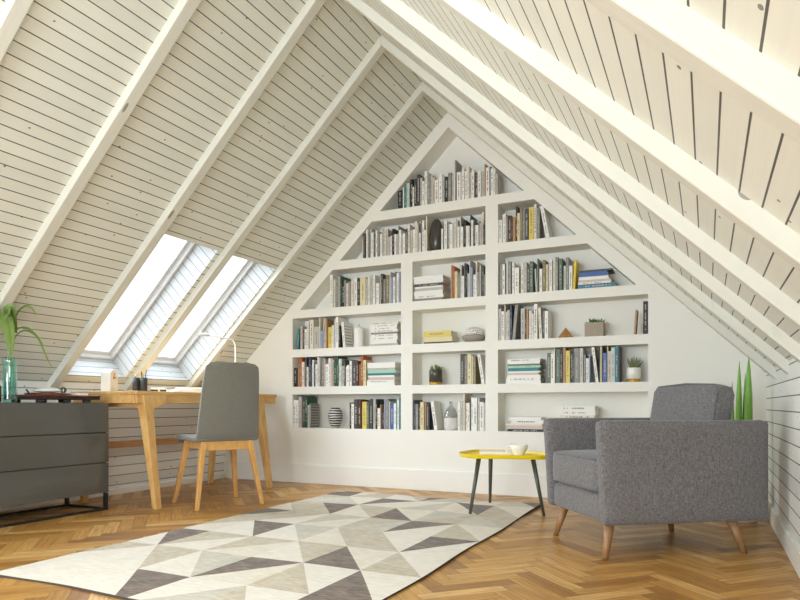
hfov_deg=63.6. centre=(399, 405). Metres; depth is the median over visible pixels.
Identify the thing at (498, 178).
book
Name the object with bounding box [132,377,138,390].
pencil cup
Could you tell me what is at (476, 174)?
book
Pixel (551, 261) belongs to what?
book
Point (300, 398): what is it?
book
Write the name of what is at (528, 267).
book
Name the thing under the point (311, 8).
rafter
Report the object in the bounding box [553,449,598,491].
seat cushion
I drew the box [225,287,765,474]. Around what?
wall
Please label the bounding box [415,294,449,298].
book
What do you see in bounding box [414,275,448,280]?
book
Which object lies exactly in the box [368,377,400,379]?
book
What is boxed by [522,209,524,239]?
book
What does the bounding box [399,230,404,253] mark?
book
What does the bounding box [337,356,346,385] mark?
book
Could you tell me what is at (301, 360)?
book
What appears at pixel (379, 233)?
book
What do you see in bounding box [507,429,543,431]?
book
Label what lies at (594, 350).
book
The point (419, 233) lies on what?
book
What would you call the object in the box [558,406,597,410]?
book
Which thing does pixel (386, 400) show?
book
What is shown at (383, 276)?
book
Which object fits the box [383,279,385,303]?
book
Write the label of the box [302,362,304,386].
book
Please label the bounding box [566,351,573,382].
book
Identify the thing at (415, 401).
book
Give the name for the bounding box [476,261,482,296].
book
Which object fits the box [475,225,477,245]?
book
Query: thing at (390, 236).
book
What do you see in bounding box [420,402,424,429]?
book
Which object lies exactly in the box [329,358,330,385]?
book
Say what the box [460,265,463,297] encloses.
book
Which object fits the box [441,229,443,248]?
book
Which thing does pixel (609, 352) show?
book
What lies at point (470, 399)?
book
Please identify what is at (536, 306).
book
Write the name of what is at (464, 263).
book
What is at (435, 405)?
book
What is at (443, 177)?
book
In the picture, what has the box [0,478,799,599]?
floor
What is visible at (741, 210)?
rafter
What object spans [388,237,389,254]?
book
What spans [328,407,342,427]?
vase
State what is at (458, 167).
book
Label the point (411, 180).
book
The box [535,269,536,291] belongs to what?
book
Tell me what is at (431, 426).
book
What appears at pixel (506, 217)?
book
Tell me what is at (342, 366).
book
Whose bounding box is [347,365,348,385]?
book
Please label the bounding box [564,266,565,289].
book
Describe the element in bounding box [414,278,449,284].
book
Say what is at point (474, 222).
book
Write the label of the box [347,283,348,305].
book
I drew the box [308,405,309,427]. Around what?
book
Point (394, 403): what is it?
book
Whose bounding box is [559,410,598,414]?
book
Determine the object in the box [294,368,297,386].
book
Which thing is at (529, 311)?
book
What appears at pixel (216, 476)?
baseboard
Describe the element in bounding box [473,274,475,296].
book
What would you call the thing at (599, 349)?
book
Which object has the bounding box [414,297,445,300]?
book
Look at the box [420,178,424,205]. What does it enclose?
book
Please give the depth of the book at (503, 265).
4.97 m
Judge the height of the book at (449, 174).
0.230 m
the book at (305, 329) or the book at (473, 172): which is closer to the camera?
the book at (473, 172)
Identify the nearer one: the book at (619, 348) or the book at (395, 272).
the book at (619, 348)
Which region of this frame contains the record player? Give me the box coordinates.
[1,389,100,402]
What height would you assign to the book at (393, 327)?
0.023 m
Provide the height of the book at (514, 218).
0.188 m
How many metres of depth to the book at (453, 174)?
5.15 m
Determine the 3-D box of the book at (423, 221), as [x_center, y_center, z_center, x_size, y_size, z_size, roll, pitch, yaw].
[0.222,-1.383,5.338,0.018,0.258,0.155,0,0,25]
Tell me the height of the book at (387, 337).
0.028 m
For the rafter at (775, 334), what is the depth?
2.86 m
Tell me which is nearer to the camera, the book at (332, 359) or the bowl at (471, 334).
the bowl at (471, 334)
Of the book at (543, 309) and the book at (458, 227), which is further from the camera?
the book at (458, 227)
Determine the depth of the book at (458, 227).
5.13 m
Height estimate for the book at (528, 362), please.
0.017 m
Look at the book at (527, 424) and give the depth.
4.91 m
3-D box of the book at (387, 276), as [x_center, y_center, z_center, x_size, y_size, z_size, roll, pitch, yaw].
[-0.074,-0.974,5.478,0.030,0.241,0.145,0,0,25]
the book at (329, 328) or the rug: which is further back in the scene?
the book at (329, 328)
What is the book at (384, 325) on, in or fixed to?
on the book at (393, 327)
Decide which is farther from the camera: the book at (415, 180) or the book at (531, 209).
the book at (415, 180)
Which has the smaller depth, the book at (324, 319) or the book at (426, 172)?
the book at (426, 172)
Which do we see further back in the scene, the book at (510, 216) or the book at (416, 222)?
the book at (416, 222)
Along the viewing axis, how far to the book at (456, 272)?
5.14 m
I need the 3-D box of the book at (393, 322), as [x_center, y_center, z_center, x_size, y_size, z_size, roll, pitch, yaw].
[-0.099,-0.690,5.492,0.266,0.020,0.165,0,0,25]
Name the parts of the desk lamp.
arm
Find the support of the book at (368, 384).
on the bookcase
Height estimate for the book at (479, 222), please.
0.191 m
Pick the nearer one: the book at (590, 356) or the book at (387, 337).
the book at (590, 356)
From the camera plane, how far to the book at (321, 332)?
5.68 m
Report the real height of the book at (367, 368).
0.017 m
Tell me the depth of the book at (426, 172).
5.26 m
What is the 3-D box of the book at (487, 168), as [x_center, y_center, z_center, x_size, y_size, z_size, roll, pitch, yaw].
[0.713,-1.744,5.090,0.028,0.225,0.135,0,0,25]
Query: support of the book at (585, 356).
on the bookcase
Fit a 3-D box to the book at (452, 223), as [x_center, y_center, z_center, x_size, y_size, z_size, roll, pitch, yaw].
[0.450,-1.357,5.207,0.013,0.206,0.124,0,0,25]
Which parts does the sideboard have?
frame, drawer, drawer, drawer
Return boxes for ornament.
[558,328,572,337]
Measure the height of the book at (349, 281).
0.216 m
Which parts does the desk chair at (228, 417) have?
leg, leg, seat, seat frame, backrest, leg, leg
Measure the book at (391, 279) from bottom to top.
0.213 m
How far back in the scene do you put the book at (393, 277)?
5.38 m
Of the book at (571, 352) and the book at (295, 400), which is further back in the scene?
the book at (295, 400)
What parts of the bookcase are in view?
shelf, shelf, shelf, shelf, shelf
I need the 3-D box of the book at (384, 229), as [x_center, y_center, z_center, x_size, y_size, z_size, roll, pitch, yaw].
[-0.095,-1.369,5.485,0.017,0.230,0.138,0,0,25]
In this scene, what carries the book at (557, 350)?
on the bookcase
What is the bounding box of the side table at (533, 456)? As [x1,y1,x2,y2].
[459,449,544,515]
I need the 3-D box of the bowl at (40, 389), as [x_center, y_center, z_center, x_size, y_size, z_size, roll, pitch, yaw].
[-2.219,-0.097,4.052,0.164,0.034,0.164,0,0,25]
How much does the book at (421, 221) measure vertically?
0.256 m
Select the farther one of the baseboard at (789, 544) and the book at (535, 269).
the book at (535, 269)
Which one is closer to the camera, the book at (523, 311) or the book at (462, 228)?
the book at (523, 311)
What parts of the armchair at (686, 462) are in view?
leg, armrest, leg, leg, armrest, leg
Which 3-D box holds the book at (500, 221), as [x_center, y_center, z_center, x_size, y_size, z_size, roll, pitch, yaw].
[0.800,-1.345,5.043,0.028,0.183,0.110,0,0,25]
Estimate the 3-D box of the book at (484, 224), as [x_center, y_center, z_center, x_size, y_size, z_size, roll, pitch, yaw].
[0.678,-1.333,5.084,0.013,0.159,0.105,0,0,25]
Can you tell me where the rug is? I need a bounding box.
[0,491,539,599]
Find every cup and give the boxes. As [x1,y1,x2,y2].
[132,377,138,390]
[139,378,146,390]
[504,444,527,454]
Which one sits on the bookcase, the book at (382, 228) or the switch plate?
the book at (382, 228)
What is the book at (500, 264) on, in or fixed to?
on the bookcase
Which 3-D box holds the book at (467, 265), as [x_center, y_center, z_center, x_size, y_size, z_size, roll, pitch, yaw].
[0.564,-0.986,5.179,0.011,0.264,0.159,0,0,25]
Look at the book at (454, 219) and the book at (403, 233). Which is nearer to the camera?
the book at (454, 219)
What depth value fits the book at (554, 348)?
4.81 m
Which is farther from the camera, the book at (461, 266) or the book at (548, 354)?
the book at (461, 266)
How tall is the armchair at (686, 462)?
0.808 m
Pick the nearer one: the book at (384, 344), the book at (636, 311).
the book at (636, 311)
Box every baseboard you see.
[0,473,224,511]
[224,460,547,497]
[767,499,799,577]
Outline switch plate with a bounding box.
[71,393,87,394]
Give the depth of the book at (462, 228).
5.12 m
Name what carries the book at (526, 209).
on the bookcase
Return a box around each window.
[79,239,195,359]
[153,259,254,364]
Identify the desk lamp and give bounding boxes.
[199,333,235,361]
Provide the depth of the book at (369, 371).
5.43 m
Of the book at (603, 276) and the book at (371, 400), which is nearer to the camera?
the book at (603, 276)
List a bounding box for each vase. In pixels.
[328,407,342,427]
[430,219,442,249]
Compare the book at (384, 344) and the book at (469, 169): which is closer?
the book at (469, 169)
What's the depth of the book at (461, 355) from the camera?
5.12 m
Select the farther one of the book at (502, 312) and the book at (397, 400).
the book at (397, 400)
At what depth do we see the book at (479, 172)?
5.06 m
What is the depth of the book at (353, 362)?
5.54 m
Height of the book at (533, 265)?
0.238 m
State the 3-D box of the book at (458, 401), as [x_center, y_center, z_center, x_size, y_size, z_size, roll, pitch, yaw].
[0.498,0.085,5.195,0.017,0.232,0.140,0,0,25]
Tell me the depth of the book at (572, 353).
4.75 m
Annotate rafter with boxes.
[0,0,33,62]
[0,0,201,312]
[48,0,325,388]
[124,36,384,390]
[185,82,424,386]
[344,0,799,362]
[376,0,799,329]
[381,36,788,373]
[422,82,775,378]
[435,0,799,270]
[585,0,799,143]
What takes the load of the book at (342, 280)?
on the bookcase
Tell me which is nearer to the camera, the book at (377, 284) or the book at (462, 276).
the book at (462, 276)
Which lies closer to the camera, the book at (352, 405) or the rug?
the rug
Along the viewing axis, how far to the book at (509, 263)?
4.95 m
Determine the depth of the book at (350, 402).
5.56 m
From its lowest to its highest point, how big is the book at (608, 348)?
0.260 m
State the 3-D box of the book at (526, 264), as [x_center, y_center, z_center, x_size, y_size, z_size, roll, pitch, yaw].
[0.982,-0.971,4.965,0.023,0.235,0.141,0,0,25]
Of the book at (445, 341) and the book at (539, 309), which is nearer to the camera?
the book at (539, 309)
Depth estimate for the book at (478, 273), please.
5.06 m
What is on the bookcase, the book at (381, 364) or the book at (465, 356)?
the book at (465, 356)
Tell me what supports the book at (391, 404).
on the bookcase
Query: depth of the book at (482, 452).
4.11 m
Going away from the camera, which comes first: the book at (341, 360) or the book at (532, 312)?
the book at (532, 312)
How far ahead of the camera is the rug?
2.94 m
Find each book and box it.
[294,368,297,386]
[295,400,296,427]
[296,329,299,348]
[297,400,298,427]
[299,358,304,386]
[299,397,302,427]
[300,326,306,348]
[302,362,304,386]
[303,330,304,348]
[303,396,314,427]
[305,329,306,348]
[305,358,308,386]
[305,397,316,427]
[307,322,308,348]
[307,367,308,386]
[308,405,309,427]
[309,358,316,386]
[310,320,318,348]
[310,403,318,427]
[312,360,316,386]
[314,326,318,348]
[315,364,316,386]
[317,357,321,386]
[318,358,320,386]
[319,318,322,347]
[320,331,322,347]
[321,358,328,385]
[323,318,333,347]
[324,359,328,385]
[326,319,333,347]
[326,364,328,385]
[328,327,331,347]
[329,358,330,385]
[330,275,334,307]
[331,358,336,385]
[332,325,333,347]
[333,360,336,385]
[334,319,335,347]
[334,363,336,385]
[335,275,339,306]
[336,317,347,347]
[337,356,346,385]
[338,276,339,306]
[339,326,342,347]
[340,276,350,306]
[340,359,345,385]
[341,322,352,346]
[342,280,343,306]
[342,366,343,385]
[344,280,348,306]
[344,360,348,385]
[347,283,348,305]
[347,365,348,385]
[349,281,350,305]
[349,359,357,385]
[350,361,351,385]
[350,402,353,428]
[351,281,353,305]
[351,404,353,428]
[352,361,355,385]
[354,277,356,305]
[354,399,365,428]
[356,361,360,385]
[357,278,359,305]
[358,400,368,428]
[359,364,360,385]
[360,277,367,304]
[361,356,371,385]
[362,402,366,428]
[363,233,365,257]
[363,360,372,385]
[366,230,368,257]
[366,279,367,304]
[367,362,400,367]
[367,368,400,369]
[367,380,400,382]
[367,383,400,385]
[367,402,368,428]
[368,231,369,257]
[368,276,369,304]
[368,370,400,372]
[368,373,400,375]
[368,375,400,376]
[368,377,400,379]
[370,229,375,256]
[370,275,372,304]
[370,321,400,324]
[370,324,400,327]
[370,326,400,330]
[370,336,400,340]
[370,343,400,345]
[370,399,372,428]
[371,232,373,256]
[371,329,400,332]
[371,331,400,334]
[371,333,400,336]
[371,340,400,343]
[373,275,380,303]
[373,399,375,428]
[374,233,375,256]
[376,230,381,256]
[376,283,379,303]
[376,399,384,428]
[377,408,379,428]
[378,232,381,256]
[380,234,381,255]
[380,405,383,428]
[381,274,385,303]
[382,228,383,255]
[382,409,383,428]
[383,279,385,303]
[384,229,385,255]
[385,399,395,428]
[386,229,391,255]
[386,275,389,302]
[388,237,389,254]
[389,401,395,428]
[390,236,391,254]
[390,278,392,302]
[390,403,393,428]
[392,229,397,254]
[393,277,394,302]
[394,234,396,254]
[394,403,395,428]
[395,272,398,302]
[397,273,398,302]
[397,400,398,428]
[398,190,402,208]
[398,226,404,253]
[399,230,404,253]
[399,272,400,301]
[399,397,400,428]
[401,234,402,253]
[403,233,404,253]
[404,186,406,207]
[405,229,407,253]
[407,183,409,206]
[408,225,414,252]
[410,179,413,206]
[410,230,412,252]
[412,187,413,206]
[413,229,414,252]
[414,179,416,205]
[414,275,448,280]
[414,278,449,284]
[414,282,448,287]
[414,289,449,295]
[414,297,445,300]
[414,400,421,429]
[415,221,420,251]
[415,285,448,288]
[415,287,449,291]
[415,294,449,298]
[415,404,419,429]
[417,174,424,205]
[417,224,420,251]
[419,233,420,251]
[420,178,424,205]
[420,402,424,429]
[421,221,421,251]
[422,181,424,204]
[422,220,425,251]
[424,230,425,250]
[424,331,456,336]
[424,341,452,343]
[425,171,431,204]
[425,336,458,341]
[425,402,430,429]
[426,216,432,250]
[426,403,430,429]
[427,174,430,203]
[429,404,433,429]
[430,175,436,203]
[431,401,442,429]
[433,177,436,203]
[435,179,438,202]
[439,174,443,202]
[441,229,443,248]
[442,176,444,201]
[444,221,447,248]
[445,177,447,201]
[447,221,451,248]
[448,173,452,200]
[450,224,451,247]
[451,265,452,297]
[452,174,453,200]
[452,223,453,247]
[453,266,459,297]
[454,219,456,247]
[455,160,461,199]
[455,271,459,297]
[456,220,459,247]
[457,172,460,199]
[458,227,459,247]
[458,273,459,297]
[458,401,462,430]
[460,216,464,246]
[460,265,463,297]
[460,354,466,383]
[460,402,462,430]
[461,227,463,246]
[462,168,466,198]
[462,276,463,297]
[463,394,470,430]
[464,220,469,246]
[464,263,466,296]
[464,355,466,383]
[465,171,466,198]
[466,226,467,246]
[466,264,468,296]
[467,166,471,198]
[467,354,475,383]
[467,403,469,430]
[468,226,469,245]
[469,260,475,296]
[470,215,476,245]
[470,399,470,430]
[471,170,476,197]
[471,220,473,245]
[471,267,475,296]
[471,397,475,430]
[473,221,477,245]
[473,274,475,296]
[473,356,480,383]
[473,398,477,430]
[475,172,477,197]
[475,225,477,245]
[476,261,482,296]
[477,272,479,296]
[477,354,484,383]
[478,171,481,196]
[478,221,481,244]
[478,398,484,430]
[479,450,513,454]
[480,223,481,244]
[480,265,481,295]
[480,402,484,430]
[481,172,483,196]
[482,212,484,244]
[482,265,484,295]
[483,224,484,244]
[484,164,487,195]
[486,167,489,195]
[491,168,493,194]
[493,169,499,194]
[496,174,501,193]
[499,220,502,242]
[499,309,504,339]
[500,264,501,294]
[501,311,504,339]
[502,264,504,294]
[503,214,507,242]
[505,263,505,293]
[505,305,509,339]
[505,423,543,425]
[506,217,507,241]
[506,261,508,293]
[506,377,544,380]
[506,380,544,383]
[507,310,509,339]
[507,358,544,361]
[507,365,545,367]
[507,375,544,377]
[507,425,543,428]
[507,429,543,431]
[508,215,511,241]
[508,262,511,293]
[508,361,544,364]
[508,364,542,365]
[508,367,543,371]
[508,371,543,372]
[508,372,543,374]
[509,417,545,419]
[510,306,514,339]
[511,217,512,241]
[511,420,543,423]
[512,263,518,293]
[512,305,523,339]
[513,217,515,240]
[515,268,520,293]
[516,206,519,240]
[517,213,519,240]
[520,207,522,240]
[521,263,523,292]
[521,308,525,338]
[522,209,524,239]
[524,262,529,292]
[525,208,528,239]
[526,309,530,338]
[527,266,529,292]
[529,207,533,239]
[529,311,530,338]
[530,261,536,291]
[531,311,533,338]
[532,314,533,338]
[534,204,537,238]
[534,304,541,338]
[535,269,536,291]
[536,207,543,238]
[537,258,542,291]
[538,263,542,291]
[538,308,541,338]
[540,206,552,237]
[540,269,542,291]
[542,308,547,338]
[543,260,547,290]
[545,311,551,337]
[546,264,547,290]
[547,353,552,382]
[548,263,549,290]
[550,260,552,290]
[551,354,553,382]
[553,261,554,290]
[554,348,555,382]
[555,257,559,290]
[556,349,559,382]
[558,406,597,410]
[559,258,565,289]
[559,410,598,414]
[560,349,562,382]
[560,415,596,417]
[563,348,569,382]
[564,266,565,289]
[566,257,571,289]
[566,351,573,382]
[569,266,573,289]
[571,352,572,382]
[572,353,573,382]
[573,260,579,288]
[574,348,579,382]
[578,278,613,282]
[578,280,611,284]
[578,282,617,288]
[579,268,614,273]
[579,271,609,276]
[579,275,609,280]
[580,348,586,382]
[584,355,587,382]
[586,358,588,382]
[589,355,592,382]
[591,347,598,381]
[599,349,599,381]
[600,346,601,381]
[602,347,605,381]
[603,353,606,381]
[607,346,610,381]
[608,351,610,381]
[611,347,614,381]
[615,346,618,381]
[618,347,621,381]
[634,310,638,333]
[643,301,647,333]
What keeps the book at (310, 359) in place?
on the bookcase
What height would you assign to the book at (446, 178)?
0.205 m
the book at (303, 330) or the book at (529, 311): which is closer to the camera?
the book at (529, 311)
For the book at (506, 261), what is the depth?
4.96 m
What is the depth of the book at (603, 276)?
4.69 m
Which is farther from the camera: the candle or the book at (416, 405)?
the candle
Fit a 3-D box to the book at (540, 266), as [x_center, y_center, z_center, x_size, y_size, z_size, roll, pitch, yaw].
[1.076,-0.963,4.920,0.010,0.218,0.131,0,0,25]
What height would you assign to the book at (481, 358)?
0.236 m
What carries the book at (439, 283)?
on the book at (436, 285)
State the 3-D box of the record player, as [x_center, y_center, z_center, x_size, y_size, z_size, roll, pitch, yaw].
[-2.207,-0.058,4.091,0.314,0.081,0.470,0,0,25]
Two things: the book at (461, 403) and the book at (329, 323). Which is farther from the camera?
the book at (329, 323)
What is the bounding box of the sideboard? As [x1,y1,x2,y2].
[0,402,108,527]
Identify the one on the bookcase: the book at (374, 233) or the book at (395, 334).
the book at (374, 233)
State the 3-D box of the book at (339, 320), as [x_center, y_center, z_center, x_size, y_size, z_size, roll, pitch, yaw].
[-0.515,-0.636,5.688,0.027,0.269,0.162,0,0,25]
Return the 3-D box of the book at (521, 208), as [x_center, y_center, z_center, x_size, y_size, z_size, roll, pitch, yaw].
[0.955,-1.381,4.982,0.016,0.255,0.153,0,0,25]
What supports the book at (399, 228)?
on the bookcase
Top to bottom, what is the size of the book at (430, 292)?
0.034 m
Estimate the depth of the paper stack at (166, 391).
5.09 m
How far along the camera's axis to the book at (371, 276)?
5.48 m
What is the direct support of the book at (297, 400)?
on the bookcase
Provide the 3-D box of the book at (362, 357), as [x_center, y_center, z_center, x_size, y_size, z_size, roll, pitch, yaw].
[-0.293,-0.294,5.589,0.023,0.256,0.154,0,0,25]
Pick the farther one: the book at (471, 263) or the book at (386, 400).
the book at (386, 400)
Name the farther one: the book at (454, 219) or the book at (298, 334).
the book at (298, 334)
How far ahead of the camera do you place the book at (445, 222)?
5.18 m
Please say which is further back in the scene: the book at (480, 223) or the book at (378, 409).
the book at (378, 409)
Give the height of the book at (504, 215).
0.223 m
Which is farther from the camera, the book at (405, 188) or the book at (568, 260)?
the book at (405, 188)
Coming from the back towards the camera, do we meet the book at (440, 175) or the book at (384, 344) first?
the book at (384, 344)
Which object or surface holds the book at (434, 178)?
on the bookcase
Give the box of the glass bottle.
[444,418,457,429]
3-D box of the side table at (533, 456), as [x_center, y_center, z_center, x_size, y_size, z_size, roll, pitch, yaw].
[0.622,0.495,4.092,0.511,0.393,0.688,0,0,-35]
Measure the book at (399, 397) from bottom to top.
0.268 m
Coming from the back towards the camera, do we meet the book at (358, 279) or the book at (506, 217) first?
the book at (358, 279)
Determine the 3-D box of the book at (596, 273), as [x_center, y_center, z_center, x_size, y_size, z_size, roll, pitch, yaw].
[1.438,-0.956,4.760,0.199,0.033,0.160,0,0,26]
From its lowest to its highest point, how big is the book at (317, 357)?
0.260 m
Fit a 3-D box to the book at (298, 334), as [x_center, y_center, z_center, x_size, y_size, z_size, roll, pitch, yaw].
[-0.891,-0.596,5.842,0.039,0.188,0.113,0,0,25]
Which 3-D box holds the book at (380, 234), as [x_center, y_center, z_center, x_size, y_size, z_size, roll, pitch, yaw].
[-0.136,-1.349,5.479,0.017,0.192,0.116,0,0,25]
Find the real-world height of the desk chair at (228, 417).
0.984 m
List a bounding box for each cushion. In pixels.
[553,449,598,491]
[650,384,733,419]
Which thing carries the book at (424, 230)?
on the bookcase
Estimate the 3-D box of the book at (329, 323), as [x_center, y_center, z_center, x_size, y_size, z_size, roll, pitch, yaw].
[-0.614,-0.628,5.726,0.015,0.253,0.152,0,0,25]
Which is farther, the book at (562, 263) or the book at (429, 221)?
the book at (429, 221)
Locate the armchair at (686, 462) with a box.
[543,383,767,559]
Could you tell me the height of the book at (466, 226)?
0.168 m
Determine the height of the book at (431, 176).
0.237 m
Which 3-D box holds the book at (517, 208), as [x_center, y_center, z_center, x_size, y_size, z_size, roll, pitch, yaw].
[0.928,-1.389,5.011,0.015,0.270,0.162,0,0,25]
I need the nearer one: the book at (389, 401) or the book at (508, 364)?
the book at (508, 364)
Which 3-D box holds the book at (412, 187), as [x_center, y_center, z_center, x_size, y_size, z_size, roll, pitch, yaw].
[0.132,-1.714,5.349,0.014,0.165,0.105,0,0,25]
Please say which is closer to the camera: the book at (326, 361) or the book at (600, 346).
the book at (600, 346)
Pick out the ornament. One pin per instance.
(565, 333)
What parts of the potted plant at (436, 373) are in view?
pot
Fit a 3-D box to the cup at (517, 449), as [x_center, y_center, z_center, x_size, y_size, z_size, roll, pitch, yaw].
[0.727,0.278,3.976,0.112,0.072,0.128,0,0,-44]
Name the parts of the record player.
platter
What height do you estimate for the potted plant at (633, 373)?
0.195 m
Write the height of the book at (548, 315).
0.207 m
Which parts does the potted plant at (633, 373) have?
pot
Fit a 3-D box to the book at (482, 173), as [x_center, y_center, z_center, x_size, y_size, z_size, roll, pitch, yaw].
[0.677,-1.732,5.109,0.027,0.200,0.120,0,0,25]
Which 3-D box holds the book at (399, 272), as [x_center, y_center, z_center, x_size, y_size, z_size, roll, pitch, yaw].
[0.030,-0.982,5.424,0.013,0.256,0.154,0,0,25]
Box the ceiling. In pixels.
[0,0,799,386]
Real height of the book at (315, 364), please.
0.200 m
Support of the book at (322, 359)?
on the bookcase
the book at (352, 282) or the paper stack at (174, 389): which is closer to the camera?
the paper stack at (174, 389)
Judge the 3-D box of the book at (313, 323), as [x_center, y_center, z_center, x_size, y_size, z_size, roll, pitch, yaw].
[-0.752,-0.630,5.796,0.037,0.257,0.155,0,0,25]
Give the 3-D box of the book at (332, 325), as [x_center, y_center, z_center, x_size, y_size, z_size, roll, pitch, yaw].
[-0.562,-0.601,5.685,0.017,0.199,0.120,0,0,25]
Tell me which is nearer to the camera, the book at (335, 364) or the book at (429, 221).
the book at (429, 221)
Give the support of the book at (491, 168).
on the bookcase
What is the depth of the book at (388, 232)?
5.42 m
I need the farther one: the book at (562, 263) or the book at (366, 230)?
the book at (366, 230)
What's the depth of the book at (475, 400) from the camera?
5.08 m
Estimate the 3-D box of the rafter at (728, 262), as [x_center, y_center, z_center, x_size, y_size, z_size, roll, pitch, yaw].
[0.325,-1.251,2.440,2.233,2.220,0.068,0,0,27]
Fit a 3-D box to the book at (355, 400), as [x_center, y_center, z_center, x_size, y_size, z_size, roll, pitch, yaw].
[-0.346,0.074,5.598,0.035,0.253,0.152,0,0,25]
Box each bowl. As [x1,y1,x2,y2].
[32,387,60,392]
[462,327,484,341]
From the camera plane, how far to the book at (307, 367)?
5.75 m
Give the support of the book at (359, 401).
on the bookcase
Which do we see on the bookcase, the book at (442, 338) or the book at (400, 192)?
the book at (400, 192)
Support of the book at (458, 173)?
on the bookcase
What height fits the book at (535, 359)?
0.020 m
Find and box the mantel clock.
[101,369,117,390]
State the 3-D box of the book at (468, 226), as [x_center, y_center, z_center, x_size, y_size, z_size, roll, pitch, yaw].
[0.564,-1.337,5.141,0.016,0.166,0.105,0,0,25]
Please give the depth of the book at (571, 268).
4.76 m
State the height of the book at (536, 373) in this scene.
0.016 m
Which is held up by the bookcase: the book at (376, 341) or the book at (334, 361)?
the book at (334, 361)
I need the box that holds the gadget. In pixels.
[150,388,165,391]
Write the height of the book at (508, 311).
0.229 m
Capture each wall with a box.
[0,380,224,488]
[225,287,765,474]
[766,358,799,545]
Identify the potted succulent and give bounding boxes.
[585,318,604,336]
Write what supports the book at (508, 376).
on the book at (526, 378)
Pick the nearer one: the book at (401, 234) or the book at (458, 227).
the book at (458, 227)
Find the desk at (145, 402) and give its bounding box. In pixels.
[71,391,276,509]
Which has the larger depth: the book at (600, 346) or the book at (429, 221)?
the book at (429, 221)
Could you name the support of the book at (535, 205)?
on the bookcase
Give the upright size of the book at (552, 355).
0.220 m
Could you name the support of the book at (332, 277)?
on the bookcase
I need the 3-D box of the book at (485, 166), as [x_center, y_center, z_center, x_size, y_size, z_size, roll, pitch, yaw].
[0.695,-1.759,5.098,0.010,0.255,0.140,0,0,25]
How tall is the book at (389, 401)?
0.234 m
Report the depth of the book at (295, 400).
5.80 m
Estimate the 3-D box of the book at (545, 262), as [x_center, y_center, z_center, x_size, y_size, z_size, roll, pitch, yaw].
[1.113,-0.973,4.907,0.019,0.239,0.144,0,0,25]
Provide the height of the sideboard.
0.707 m
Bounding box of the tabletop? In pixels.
[459,449,544,459]
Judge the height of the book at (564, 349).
0.260 m
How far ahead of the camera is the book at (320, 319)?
5.70 m
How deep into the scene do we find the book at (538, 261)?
4.86 m
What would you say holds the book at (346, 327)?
on the bookcase
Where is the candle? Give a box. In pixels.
[354,327,363,346]
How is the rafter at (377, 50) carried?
attached to the ceiling
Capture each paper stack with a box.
[166,389,200,390]
[166,391,200,391]
[175,387,201,389]
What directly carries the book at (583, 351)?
on the bookcase
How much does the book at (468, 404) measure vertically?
0.220 m
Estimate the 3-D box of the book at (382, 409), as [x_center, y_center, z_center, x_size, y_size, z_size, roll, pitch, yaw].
[-0.119,0.116,5.479,0.025,0.169,0.105,0,0,25]
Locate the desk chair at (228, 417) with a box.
[172,361,263,510]
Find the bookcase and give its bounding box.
[285,112,660,442]
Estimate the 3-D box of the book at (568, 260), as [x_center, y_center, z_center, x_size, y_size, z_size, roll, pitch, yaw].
[1.268,-0.975,4.831,0.018,0.242,0.146,0,0,25]
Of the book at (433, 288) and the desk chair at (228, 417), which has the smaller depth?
the desk chair at (228, 417)
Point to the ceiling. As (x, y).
(68, 64)
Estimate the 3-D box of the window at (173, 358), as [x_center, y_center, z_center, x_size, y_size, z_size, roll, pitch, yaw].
[-1.698,-0.835,5.250,0.987,0.958,0.550,0,0,25]
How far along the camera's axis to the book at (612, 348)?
4.63 m
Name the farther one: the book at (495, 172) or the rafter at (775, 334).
the book at (495, 172)
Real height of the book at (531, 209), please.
0.248 m
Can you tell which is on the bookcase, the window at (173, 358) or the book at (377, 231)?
the book at (377, 231)
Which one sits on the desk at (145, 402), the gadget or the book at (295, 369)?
the gadget
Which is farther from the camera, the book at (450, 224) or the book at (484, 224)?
the book at (450, 224)
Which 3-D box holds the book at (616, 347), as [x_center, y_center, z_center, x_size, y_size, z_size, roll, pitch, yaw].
[1.585,-0.296,4.690,0.023,0.259,0.156,0,0,25]
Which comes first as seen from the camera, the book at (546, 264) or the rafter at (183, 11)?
the rafter at (183, 11)
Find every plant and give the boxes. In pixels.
[0,303,51,398]
[429,365,442,384]
[626,357,642,381]
[731,358,756,522]
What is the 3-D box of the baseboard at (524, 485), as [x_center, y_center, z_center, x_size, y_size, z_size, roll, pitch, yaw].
[0.359,0.607,5.163,4.490,0.166,0.023,0,0,25]
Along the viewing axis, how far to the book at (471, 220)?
5.09 m
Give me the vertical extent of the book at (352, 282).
0.219 m
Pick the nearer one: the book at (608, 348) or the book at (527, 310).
the book at (608, 348)
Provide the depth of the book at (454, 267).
5.16 m
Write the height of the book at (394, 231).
0.221 m
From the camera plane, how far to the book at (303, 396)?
5.77 m
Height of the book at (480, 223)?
0.178 m
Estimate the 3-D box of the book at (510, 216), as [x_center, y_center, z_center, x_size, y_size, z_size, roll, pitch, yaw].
[0.871,-1.357,5.016,0.023,0.207,0.125,0,0,25]
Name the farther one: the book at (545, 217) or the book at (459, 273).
the book at (459, 273)
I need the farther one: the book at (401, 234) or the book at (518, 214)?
the book at (401, 234)
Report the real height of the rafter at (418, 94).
2.269 m
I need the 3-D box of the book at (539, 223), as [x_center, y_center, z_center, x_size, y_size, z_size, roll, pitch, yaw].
[1.072,-1.373,4.925,0.024,0.238,0.143,0,0,25]
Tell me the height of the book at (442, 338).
0.041 m
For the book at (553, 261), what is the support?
on the bookcase
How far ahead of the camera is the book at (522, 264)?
4.92 m
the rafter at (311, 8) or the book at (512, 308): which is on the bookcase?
the book at (512, 308)
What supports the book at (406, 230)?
on the bookcase
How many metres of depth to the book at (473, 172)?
5.08 m

